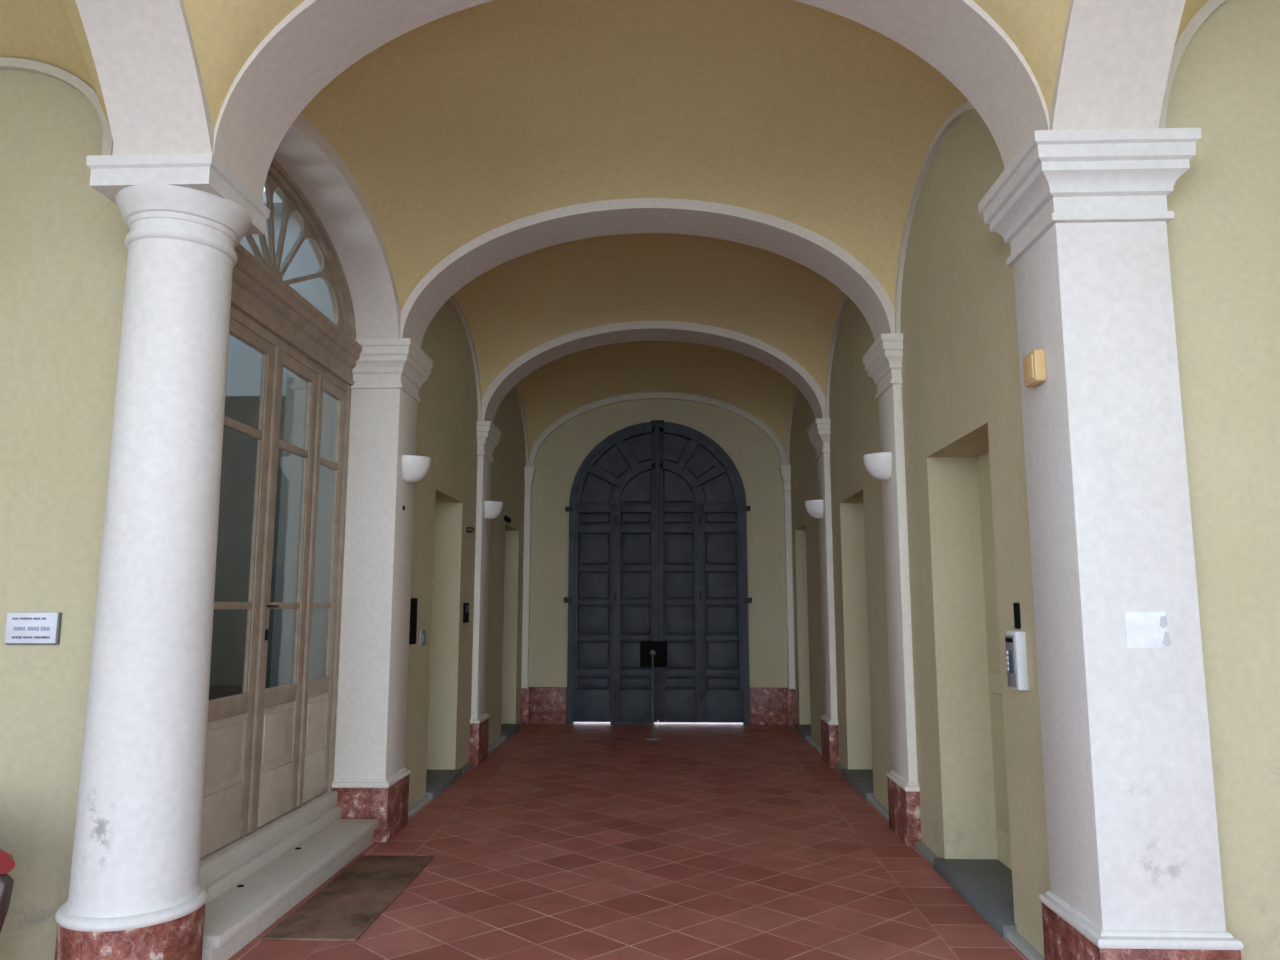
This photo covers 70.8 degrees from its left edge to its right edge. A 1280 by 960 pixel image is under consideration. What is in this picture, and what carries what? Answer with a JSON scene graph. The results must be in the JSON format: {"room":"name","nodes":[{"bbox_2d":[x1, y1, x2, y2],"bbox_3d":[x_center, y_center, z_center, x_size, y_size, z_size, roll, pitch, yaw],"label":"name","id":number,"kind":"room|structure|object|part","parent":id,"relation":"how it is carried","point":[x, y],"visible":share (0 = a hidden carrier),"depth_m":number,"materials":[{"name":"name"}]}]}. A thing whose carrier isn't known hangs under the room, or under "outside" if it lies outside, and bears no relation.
{"room":"vaulted entrance hallway","nodes":[
{"label":"vaulted entrance hallway","id":0,"kind":"room"},
{"bbox_2d":[0,0,110,128],"bbox_3d":[-3.274,-2.547,2.223,2.170,1.377,4.266,0,-8,2],"label":"ceiling","id":1,"kind":"structure","parent":0,"point":[52,32],"depth_m":4.06,"materials":[{"name":"paint"}]},
{"bbox_2d":[0,70,129,959],"bbox_3d":[-3.395,-0.536,4.136,2.540,5.300,0.090,0,-8,2],"label":"wall","id":2,"kind":"structure","parent":0,"point":[64,253],"depth_m":4.01,"materials":[{"name":"yellow paint"}]},
{"bbox_2d":[4,612,61,644],"bbox_3d":[-2.621,0.641,3.888,0.229,0.137,0.025,0,-8,2],"label":"wall plaque","id":3,"kind":"object","parent":2,"relation":"attached to","point":[22,628],"visible":1,"depth_m":3.88,"materials":[{"name":"plastic"}]},
{"bbox_2d":[0,57,112,154],"bbox_3d":[-3.037,-1.714,4.229,1.190,0.560,0.045,0,-8,2],"label":"trim","id":4,"kind":"structure","parent":2,"relation":"attached to","point":[6,63],"depth_m":4.22,"materials":[{"name":"beige paint"}]},
{"bbox_2d":[262,191,282,212],"bbox_3d":[-3.297,-2.453,5.960,2.430,0.100,3.160,0,-8,2],"label":"window pane","id":5,"kind":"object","parent":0,"point":[277,202],"depth_m":7.24,"materials":[{"name":"glass"}]},
{"bbox_2d":[226,212,333,395],"bbox_3d":[-3.135,0.158,7.137,2.250,4.750,0.100,0,-8,2],"label":"window","id":6,"kind":"structure","parent":0,"point":[244,363],"depth_m":7.29,"materials":[{"name":"glass"}]},
{"bbox_2d":[405,299,525,808],"bbox_3d":[-1.764,0.171,9.227,0.330,5.300,5.405,0,-8,2],"label":"wall","id":7,"kind":"structure","parent":0,"point":[439,689],"depth_m":8.18,"materials":[{"name":"yellow paint"}]},
{"bbox_2d":[409,598,417,643],"bbox_3d":[-1.676,1.042,6.646,0.024,0.335,0.130,0,-8,2],"label":"strip","id":8,"kind":"object","parent":7,"relation":"attached to","point":[414,601],"visible":0.8,"depth_m":6.61,"materials":[{"name":"black plastic"}]},
{"bbox_2d":[419,630,426,645],"bbox_3d":[-1.662,1.214,6.904,0.020,0.115,0.150,0,-8,2],"label":"switch plate","id":9,"kind":"object","parent":7,"relation":"attached to","point":[422,640],"visible":1,"depth_m":6.87,"materials":[{"name":"grey metal"}]},
{"bbox_2d":[408,762,473,817],"bbox_3d":[-1.633,2.518,7.354,0.055,0.035,2.280,0,-8,2],"label":"trim","id":10,"kind":"structure","parent":7,"relation":"attached to","point":[417,806],"depth_m":6.79,"materials":[{"name":"stone"}]},
{"bbox_2d":[449,295,481,420],"bbox_3d":[-1.646,-1.164,7.865,0.050,0.870,2.380,0,-8,2],"label":"trim","id":11,"kind":"structure","parent":7,"relation":"attached to","point":[452,298],"depth_m":8.64,"materials":[{"name":"beige paint"}]},
{"bbox_2d":[463,603,468,622],"bbox_3d":[-1.614,1.230,8.350,0.030,0.180,0.160,0,-8,2],"label":"panel","id":12,"kind":"object","parent":7,"relation":"attached to","point":[465,605],"visible":1,"depth_m":8.29,"materials":[{"name":"black plastic"}]},
{"bbox_2d":[466,527,474,532],"bbox_3d":[-1.587,0.468,8.435,0.079,0.060,0.058,0,-8,2],"label":"spotlight","id":13,"kind":"object","parent":7,"relation":"attached to","point":[468,529],"visible":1,"depth_m":8.41,"materials":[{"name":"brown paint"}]},
{"bbox_2d":[488,722,523,752],"bbox_3d":[-1.537,2.907,10.155,0.055,0.035,2.440,0,-8,2],"label":"trim","id":14,"kind":"structure","parent":7,"relation":"attached to","point":[500,740],"depth_m":9.68,"materials":[{"name":"stone"}]},
{"bbox_2d":[504,516,510,522],"bbox_3d":[-1.538,0.458,10.455,0.035,0.060,0.280,0,-8,2],"label":"sensor","id":15,"kind":"object","parent":7,"relation":"attached to","point":[506,518],"visible":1,"depth_m":10.36,"materials":[{"name":"black plastic"}]},
{"bbox_2d":[513,385,528,465],"bbox_3d":[-1.548,-0.768,10.716,0.050,0.870,2.620,0,-8,2],"label":"trim","id":16,"kind":"structure","parent":7,"relation":"attached to","point":[514,387],"depth_m":11.69,"materials":[{"name":"beige paint"}]},
{"bbox_2d":[481,321,825,422],"bbox_3d":[0.130,-1.518,9.242,4.190,1.950,0.410,0,-8,2],"label":"arch","id":17,"kind":"object","parent":7,"relation":"attached to","point":[570,343],"visible":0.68,"depth_m":9.06,"materials":[{"name":"paint"}]},
{"bbox_2d":[183,0,1070,127],"bbox_3d":[-0.123,-2.437,1.873,3.470,1.633,3.754,0,-8,2],"label":"ceiling","id":18,"kind":"structure","parent":0,"point":[225,33],"depth_m":3.56,"materials":[{"name":"paint"}]},
{"bbox_2d":[228,722,1027,959],"bbox_3d":[-0.154,2.402,5.480,8.500,0.250,12.900,0,-8,2],"label":"floor","id":19,"kind":"structure","parent":0,"point":[579,840],"depth_m":5.21,"materials":[{"name":"tile"}]},
{"bbox_2d":[0,848,15,932],"bbox_3d":[-3.135,1.444,3.221,1.813,1.026,0.652,0,-8,2],"label":"motor scooter","id":20,"kind":"object","parent":19,"relation":"on","point":[7,863],"visible":1,"depth_m":3.18,"materials":[{"name":"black plastic"}]},
{"bbox_2d":[0,848,15,874],"bbox_3d":[-2.318,1.356,3.205,0.138,0.095,0.150,0,-8,2],"label":"tail light","id":21,"kind":"object","parent":20,"relation":"attached to","point":[7,863],"depth_m":3.20,"materials":[{"name":"red plastic"}]},
{"bbox_2d":[54,153,269,959],"bbox_3d":[-1.964,0.357,3.666,0.531,3.302,0.531,0,-8,2],"label":"column","id":22,"kind":"structure","parent":19,"relation":"on","point":[136,892],"depth_m":3.52,"materials":[{"name":"white paint"}]},
{"bbox_3d":[-1.960,1.629,3.493,0.518,0.067,0.518,0,-8,2],"label":"moulding","id":23,"kind":"part","parent":22,"relation":"part of","materials":[{"name":"white paint"}]},
{"bbox_2d":[112,0,1049,201],"bbox_3d":[-0.052,-2.253,3.951,4.190,1.950,0.440,0,-8,2],"label":"arch","id":24,"kind":"object","parent":22,"relation":"on","point":[318,40],"visible":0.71,"depth_m":3.90,"materials":[{"name":"paint"}]},
{"bbox_2d":[199,791,378,959],"bbox_3d":[-1.912,2.016,4.753,0.438,0.315,2.095,0,-8,2],"label":"stone step","id":25,"kind":"structure","parent":19,"relation":"on","point":[253,880],"depth_m":4.57,"materials":[{"name":"grey stone"}]},
{"bbox_3d":[-2.041,1.944,4.768,0.180,0.170,2.095,0,-8,2],"label":"sill","id":26,"kind":"part","parent":25,"relation":"part of","materials":[{"name":"grey stone"}]},
{"bbox_2d":[200,158,361,858],"bbox_3d":[-2.014,0.074,5.076,0.170,3.630,2.017,0,-8,2],"label":"door","id":27,"kind":"structure","parent":25,"relation":"on","point":[270,752],"depth_m":5.09,"materials":[{"name":"beige paint"}]},
{"bbox_3d":[-2.068,1.482,4.404,0.044,0.625,0.455,0,-8,2],"label":"panel","id":28,"kind":"part","parent":27,"relation":"part of","materials":[{"name":"beige wood"}]},
{"bbox_2d":[209,396,285,699],"bbox_3d":[-3.542,0.826,6.998,1.440,3.010,0.020,0,-8,2],"label":"window pane","id":29,"kind":"object","parent":27,"relation":"in","point":[239,451],"depth_m":7.02,"materials":[{"name":"glass"}]},
{"bbox_3d":[-2.047,1.570,5.032,0.044,0.625,0.425,0,-8,2],"label":"panel","id":30,"kind":"part","parent":27,"relation":"part of","materials":[{"name":"beige wood"}]},
{"bbox_3d":[-2.058,0.545,5.018,0.082,2.680,2.005,0,-8,2],"label":"frame","id":31,"kind":"part","parent":27,"relation":"part of","materials":[{"name":"beige paint"}]},
{"bbox_3d":[-2.014,-0.914,5.220,0.170,0.277,2.005,0,-8,2],"label":"cornice","id":32,"kind":"part","parent":27,"relation":"part of","materials":[{"name":"beige paint"}]},
{"bbox_2d":[270,377,335,687],"bbox_3d":[-2.433,0.746,6.971,0.780,3.160,0.020,0,-8,2],"label":"window pane","id":33,"kind":"object","parent":27,"relation":"in","point":[282,653],"depth_m":7.01,"materials":[{"name":"beige glass"}]},
{"bbox_3d":[-2.047,-1.407,5.280,0.105,0.640,2.012,0,-8,2],"label":"arch frame","id":34,"kind":"part","parent":27,"relation":"part of","materials":[{"name":"beige paint"}]},
{"bbox_3d":[-2.028,1.645,5.575,0.044,0.625,0.332,0,-8,2],"label":"panel","id":35,"kind":"part","parent":27,"relation":"part of","materials":[{"name":"beige wood"}]},
{"bbox_2d":[262,856,433,940],"bbox_3d":[-1.471,2.165,4.725,0.430,0.012,1.350,0,-8,2],"label":"doormat","id":36,"kind":"object","parent":19,"relation":"on","point":[344,909],"visible":1,"depth_m":4.58,"materials":[{"name":"brown fabric"}]},
{"bbox_2d":[332,338,433,841],"bbox_3d":[-1.770,0.710,6.210,0.435,3.302,0.600,0,-8,2],"label":"pilaster","id":37,"kind":"object","parent":19,"relation":"on","point":[371,779],"visible":0.94,"depth_m":6.04,"materials":[{"name":"beige paint"}]},
{"bbox_2d":[273,114,400,338],"bbox_3d":[-1.893,-2.058,5.351,0.395,1.950,2.240,0,-8,2],"label":"arch","id":38,"kind":"object","parent":37,"relation":"on","point":[304,153],"visible":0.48,"depth_m":5.63,"materials":[{"name":"paint"}]},
{"bbox_3d":[-1.796,1.988,6.034,0.383,0.053,0.496,0,-8,2],"label":"moulding","id":39,"kind":"part","parent":37,"relation":"part of","materials":[{"name":"beige paint"}]},
{"bbox_2d":[402,455,430,482],"bbox_3d":[-1.555,-0.068,6.326,0.165,0.175,0.250,0,-8,2],"label":"wall lamp","id":40,"kind":"object","parent":37,"relation":"attached to","point":[415,468],"visible":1,"depth_m":6.24,"materials":[{"name":"white glass"}]},
{"bbox_2d":[400,198,894,347],"bbox_3d":[0.036,-1.897,6.510,4.190,1.950,0.430,0,-8,2],"label":"arch","id":41,"kind":"object","parent":37,"relation":"on","point":[799,244],"visible":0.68,"depth_m":6.38,"materials":[{"name":"paint"}]},
{"bbox_2d":[425,769,461,800],"bbox_3d":[-1.772,2.522,7.469,0.370,0.060,1.000,0,-8,2],"label":"threshold","id":42,"kind":"object","parent":19,"relation":"on","point":[437,781],"visible":0.51,"depth_m":7.50,"materials":[{"name":"stone"}]},
{"bbox_2d":[469,421,500,765],"bbox_3d":[-1.534,1.089,8.938,0.140,3.302,0.570,0,-8,2],"label":"pilaster","id":43,"kind":"object","parent":19,"relation":"on","point":[488,434],"visible":0.97,"depth_m":8.84,"materials":[{"name":"beige paint"}]},
{"bbox_3d":[-1.557,2.318,8.768,0.093,0.053,0.476,0,-8,2],"label":"moulding","id":44,"kind":"part","parent":43,"relation":"part of","materials":[{"name":"beige paint"}]},
{"bbox_2d":[485,501,502,519],"bbox_3d":[-1.461,0.313,9.068,0.165,0.175,0.250,0,-8,2],"label":"wall lamp","id":45,"kind":"object","parent":43,"relation":"attached to","point":[493,509],"visible":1,"depth_m":8.98,"materials":[{"name":"white glass"}]},
{"bbox_2d":[501,724,520,740],"bbox_3d":[-1.666,2.950,10.553,0.370,0.060,0.990,0,-8,2],"label":"threshold","id":46,"kind":"object","parent":19,"relation":"on","point":[507,730],"visible":0.49,"depth_m":10.59,"materials":[{"name":"stone"}]},
{"bbox_2d":[520,466,535,724],"bbox_3d":[-1.455,1.469,11.675,0.150,3.302,0.220,0,-8,2],"label":"pilaster","id":47,"kind":"object","parent":19,"relation":"on","point":[530,471],"visible":0.85,"depth_m":11.62,"materials":[{"name":"beige paint"}]},
{"bbox_2d":[645,650,660,739],"bbox_3d":[0.166,2.536,10.769,0.180,0.940,1.230,0,-8,2],"label":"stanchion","id":48,"kind":"object","parent":19,"relation":"on","point":[652,652],"visible":1,"depth_m":10.73,"materials":[{"name":"metal"}]},
{"bbox_3d":[0.152,2.556,10.777,0.030,0.900,1.167,0,-8,1],"label":"rod","id":49,"kind":"part","parent":48,"relation":"part of","materials":[{"name":"metal"}]},
{"bbox_3d":[0.146,2.914,10.132,0.180,0.014,0.070,0,-8,2],"label":"floor plate","id":50,"kind":"part","parent":48,"relation":"part of","materials":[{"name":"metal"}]},
{"bbox_2d":[779,465,795,725],"bbox_3d":[1.903,1.453,11.562,0.150,3.302,0.220,0,-8,2],"label":"pilaster","id":51,"kind":"object","parent":19,"relation":"on","point":[785,470],"visible":0.76,"depth_m":11.50,"materials":[{"name":"beige paint"}]},
{"bbox_2d":[795,724,811,740],"bbox_3d":[2.055,2.943,10.501,0.370,0.060,0.940,0,-8,2],"label":"threshold","id":52,"kind":"object","parent":19,"relation":"on","point":[804,730],"visible":0.49,"depth_m":10.51,"materials":[{"name":"stone"}]},
{"bbox_2d":[807,418,838,767],"bbox_3d":[1.794,1.073,8.825,0.140,3.302,0.570,0,-8,2],"label":"pilaster","id":53,"kind":"object","parent":19,"relation":"on","point":[818,431],"visible":0.99,"depth_m":8.73,"materials":[{"name":"beige paint"}]},
{"bbox_2d":[804,500,822,518],"bbox_3d":[1.722,0.298,8.961,0.165,0.175,0.250,0,-8,2],"label":"wall lamp","id":54,"kind":"object","parent":53,"relation":"attached to","point":[814,508],"visible":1,"depth_m":8.88,"materials":[{"name":"white glass"}]},
{"bbox_3d":[1.818,2.302,8.654,0.093,0.053,0.476,0,-8,2],"label":"moulding","id":55,"kind":"part","parent":53,"relation":"part of","materials":[{"name":"beige paint"}]},
{"bbox_2d":[841,769,873,800],"bbox_3d":[1.950,2.520,7.457,0.370,0.060,1.050,0,-8,2],"label":"threshold","id":56,"kind":"object","parent":19,"relation":"on","point":[861,780],"visible":0.49,"depth_m":7.50,"materials":[{"name":"stone"}]},
{"bbox_2d":[862,333,920,846],"bbox_3d":[1.698,0.694,6.093,0.145,3.302,0.600,0,-8,2],"label":"pilaster","id":57,"kind":"object","parent":19,"relation":"on","point":[882,361],"visible":0.98,"depth_m":6.00,"materials":[{"name":"beige paint"}]},
{"bbox_2d":[863,452,891,480],"bbox_3d":[1.628,-0.083,6.219,0.165,0.175,0.250,0,-8,2],"label":"wall lamp","id":58,"kind":"object","parent":57,"relation":"attached to","point":[878,465],"visible":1,"depth_m":6.13,"materials":[{"name":"white glass"}]},
{"bbox_3d":[1.724,1.972,5.915,0.093,0.053,0.496,0,-8,2],"label":"moulding","id":59,"kind":"part","parent":57,"relation":"part of","materials":[{"name":"beige paint"}]},
{"bbox_2d":[934,858,1016,938],"bbox_3d":[1.852,2.126,4.621,0.370,0.060,1.100,0,-8,2],"label":"threshold","id":60,"kind":"object","parent":19,"relation":"on","point":[986,885],"visible":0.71,"depth_m":4.68,"materials":[{"name":"stone"}]},
{"bbox_2d":[978,128,1242,959],"bbox_3d":[1.834,0.337,3.527,0.625,3.302,0.640,0,-8,2],"label":"pillar","id":61,"kind":"structure","parent":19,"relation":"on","point":[1083,215],"depth_m":3.37,"materials":[{"name":"white paint"}]},
{"bbox_2d":[1023,349,1045,386],"bbox_3d":[1.597,-0.452,3.650,0.050,0.130,0.120,0,-8,2],"label":"junction box","id":62,"kind":"object","parent":61,"relation":"attached to","point":[1034,367],"visible":1,"depth_m":3.60,"materials":[{"name":"beige plastic"}]},
{"bbox_2d":[1049,0,1185,129],"bbox_3d":[1.757,-2.548,1.824,0.408,1.950,3.730,0,-8,2],"label":"arch","id":63,"kind":"object","parent":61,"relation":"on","point":[1116,55],"visible":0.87,"depth_m":3.43,"materials":[{"name":"paint"}]},
{"bbox_3d":[1.834,1.625,3.348,0.491,0.053,0.506,0,-8,2],"label":"moulding","id":64,"kind":"part","parent":61,"relation":"part of","materials":[{"name":"white paint"}]},
{"bbox_2d":[1125,612,1170,647],"bbox_3d":[1.847,0.545,3.273,0.155,0.130,0.004,0,-8,2],"label":"paper notice","id":65,"kind":"object","parent":61,"relation":"attached to","point":[1143,629],"visible":1,"depth_m":3.27,"materials":[{"name":"white paper"}]},
{"bbox_2d":[300,0,968,310],"bbox_3d":[0.001,-1.798,5.177,3.589,1.385,2.305,0,-8,2],"label":"ceiling","id":66,"kind":"structure","parent":0,"point":[464,125],"depth_m":5.45,"materials":[{"name":"paint"}]},
{"bbox_2d":[453,233,845,399],"bbox_3d":[0.083,-1.482,7.850,3.510,1.273,2.458,0,-8,2],"label":"ceiling","id":67,"kind":"structure","parent":0,"point":[525,302],"depth_m":8.50,"materials":[{"name":"paint"}]},
{"bbox_2d":[516,340,794,450],"bbox_3d":[0.181,-1.083,10.701,3.510,1.278,2.718,0,-8,2],"label":"ceiling","id":68,"kind":"structure","parent":0,"point":[564,384],"depth_m":11.54,"materials":[{"name":"paint"}]},
{"bbox_2d":[529,391,787,696],"bbox_3d":[0.232,0.551,11.962,4.270,5.300,0.350,0,-8,2],"label":"wall","id":69,"kind":"structure","parent":0,"point":[558,460],"depth_m":11.79,"materials":[{"name":"yellow paint"}]},
{"bbox_2d":[528,687,566,723],"bbox_3d":[-1.191,2.879,11.498,0.515,0.460,0.045,0,-8,2],"label":"baseboard","id":70,"kind":"structure","parent":69,"relation":"attached to","point":[548,705],"depth_m":11.47,"materials":[{"name":"red stone"}]},
{"bbox_2d":[528,392,786,465],"bbox_3d":[0.225,-0.665,11.929,3.410,1.000,0.070,0,-8,2],"label":"trim","id":71,"kind":"structure","parent":69,"relation":"attached to","point":[652,395],"depth_m":11.94,"materials":[{"name":"beige paint"}]},
{"bbox_2d":[564,420,751,724],"bbox_3d":[0.230,1.161,11.685,2.410,3.915,0.210,0,-8,2],"label":"double door","id":72,"kind":"structure","parent":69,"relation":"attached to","point":[657,509],"depth_m":11.63,"materials":[{"name":"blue wood"}]},
{"bbox_2d":[750,687,787,724],"bbox_3d":[1.647,2.866,11.402,0.505,0.460,0.045,0,-8,2],"label":"baseboard","id":73,"kind":"structure","parent":69,"relation":"attached to","point":[767,705],"depth_m":11.38,"materials":[{"name":"red stone"}]},
{"bbox_2d":[789,109,1050,956],"bbox_3d":[1.990,-0.024,7.822,0.330,5.300,7.985,0,-8,2],"label":"wall","id":74,"kind":"structure","parent":0,"point":[960,371],"depth_m":5.34,"materials":[{"name":"yellow paint"}]},
{"bbox_2d":[787,386,797,464],"bbox_3d":[1.910,-0.784,10.600,0.050,0.870,2.620,0,-8,2],"label":"trim","id":75,"kind":"structure","parent":74,"relation":"attached to","point":[796,388],"depth_m":11.57,"materials":[{"name":"beige paint"}]},
{"bbox_2d":[793,723,821,753],"bbox_3d":[1.896,2.891,10.039,0.055,0.035,2.440,0,-8,2],"label":"trim","id":76,"kind":"structure","parent":74,"relation":"attached to","point":[812,741],"depth_m":9.61,"materials":[{"name":"stone"}]},
{"bbox_2d":[825,295,849,417],"bbox_3d":[1.812,-1.180,7.749,0.050,0.870,2.380,0,-8,2],"label":"trim","id":77,"kind":"structure","parent":74,"relation":"attached to","point":[846,298],"depth_m":8.56,"materials":[{"name":"beige paint"}]},
{"bbox_2d":[835,764,888,820],"bbox_3d":[1.800,2.502,7.238,0.055,0.035,2.280,0,-8,2],"label":"trim","id":78,"kind":"structure","parent":74,"relation":"attached to","point":[882,809],"depth_m":6.67,"materials":[{"name":"stone"}]},
{"bbox_2d":[894,101,974,332],"bbox_3d":[1.721,-1.547,5.106,0.050,0.870,2.180,0,-8,2],"label":"trim","id":79,"kind":"structure","parent":74,"relation":"attached to","point":[966,107],"depth_m":5.61,"materials":[{"name":"beige paint"}]},
{"bbox_2d":[915,842,1044,959],"bbox_3d":[1.708,2.134,4.590,0.055,0.035,2.090,0,-8,2],"label":"trim","id":80,"kind":"structure","parent":74,"relation":"attached to","point":[1014,937],"depth_m":3.99,"materials":[{"name":"stone"}]},
{"bbox_2d":[977,451,1011,869],"bbox_3d":[2.039,0.946,4.779,0.145,2.440,1.140,0,-8,2],"label":"door","id":81,"kind":"structure","parent":74,"relation":"in","point":[983,461],"depth_m":5.15,"materials":[{"name":"yellow paint"}]},
{"bbox_2d":[1005,631,1028,690],"bbox_3d":[1.671,0.801,4.003,0.057,0.255,0.120,0,-8,2],"label":"intercom","id":82,"kind":"object","parent":74,"relation":"attached to","point":[1015,641],"visible":1,"depth_m":3.96,"materials":[{"name":"white plastic"}]},
{"bbox_3d":[1.652,0.806,4.003,0.009,0.225,0.104,0,-8,2],"label":"panel","id":83,"kind":"part","parent":82,"relation":"part of","materials":[{"name":"grey metal"}]},
{"bbox_2d":[1013,603,1020,628],"bbox_3d":[1.694,0.610,4.044,0.012,0.115,0.050,0,-8,2],"label":"strip","id":84,"kind":"object","parent":74,"relation":"attached to","point":[1016,606],"visible":1,"depth_m":4.03,"materials":[{"name":"black plastic"}]},
{"bbox_2d":[1175,0,1208,42],"bbox_3d":[2.827,-2.343,1.820,1.750,1.542,3.957,0,-8,2],"label":"ceiling","id":85,"kind":"structure","parent":0,"point":[1191,7],"depth_m":3.60,"materials":[{"name":"paint"}]},
{"bbox_2d":[1166,0,1279,959],"bbox_3d":[3.084,-0.595,3.714,2.080,5.300,0.400,0,-8,2],"label":"wall","id":86,"kind":"structure","parent":0,"point":[1223,234],"depth_m":3.50,"materials":[{"name":"yellow paint"}]},
{"bbox_2d":[1159,0,1227,127],"bbox_3d":[2.707,-1.717,3.668,1.280,0.810,0.045,0,-8,2],"label":"trim","id":87,"kind":"structure","parent":86,"relation":"attached to","point":[1210,6],"depth_m":3.67,"materials":[{"name":"beige paint"}]},
{"bbox_3d":[-0.466,-1.767,-0.218,8.700,6.560,0.250,0,-8,2],"label":"wall","id":88,"kind":"structure","parent":0,"visible":0},
{"bbox_2d":[75,0,214,154],"bbox_3d":[-1.998,-2.531,1.951,0.398,1.950,3.730,0,-8,2],"label":"arch","id":89,"kind":"object","parent":88,"relation":"attached to","point":[143,52],"visible":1,"depth_m":3.55,"materials":[{"name":"paint"}]}
]}

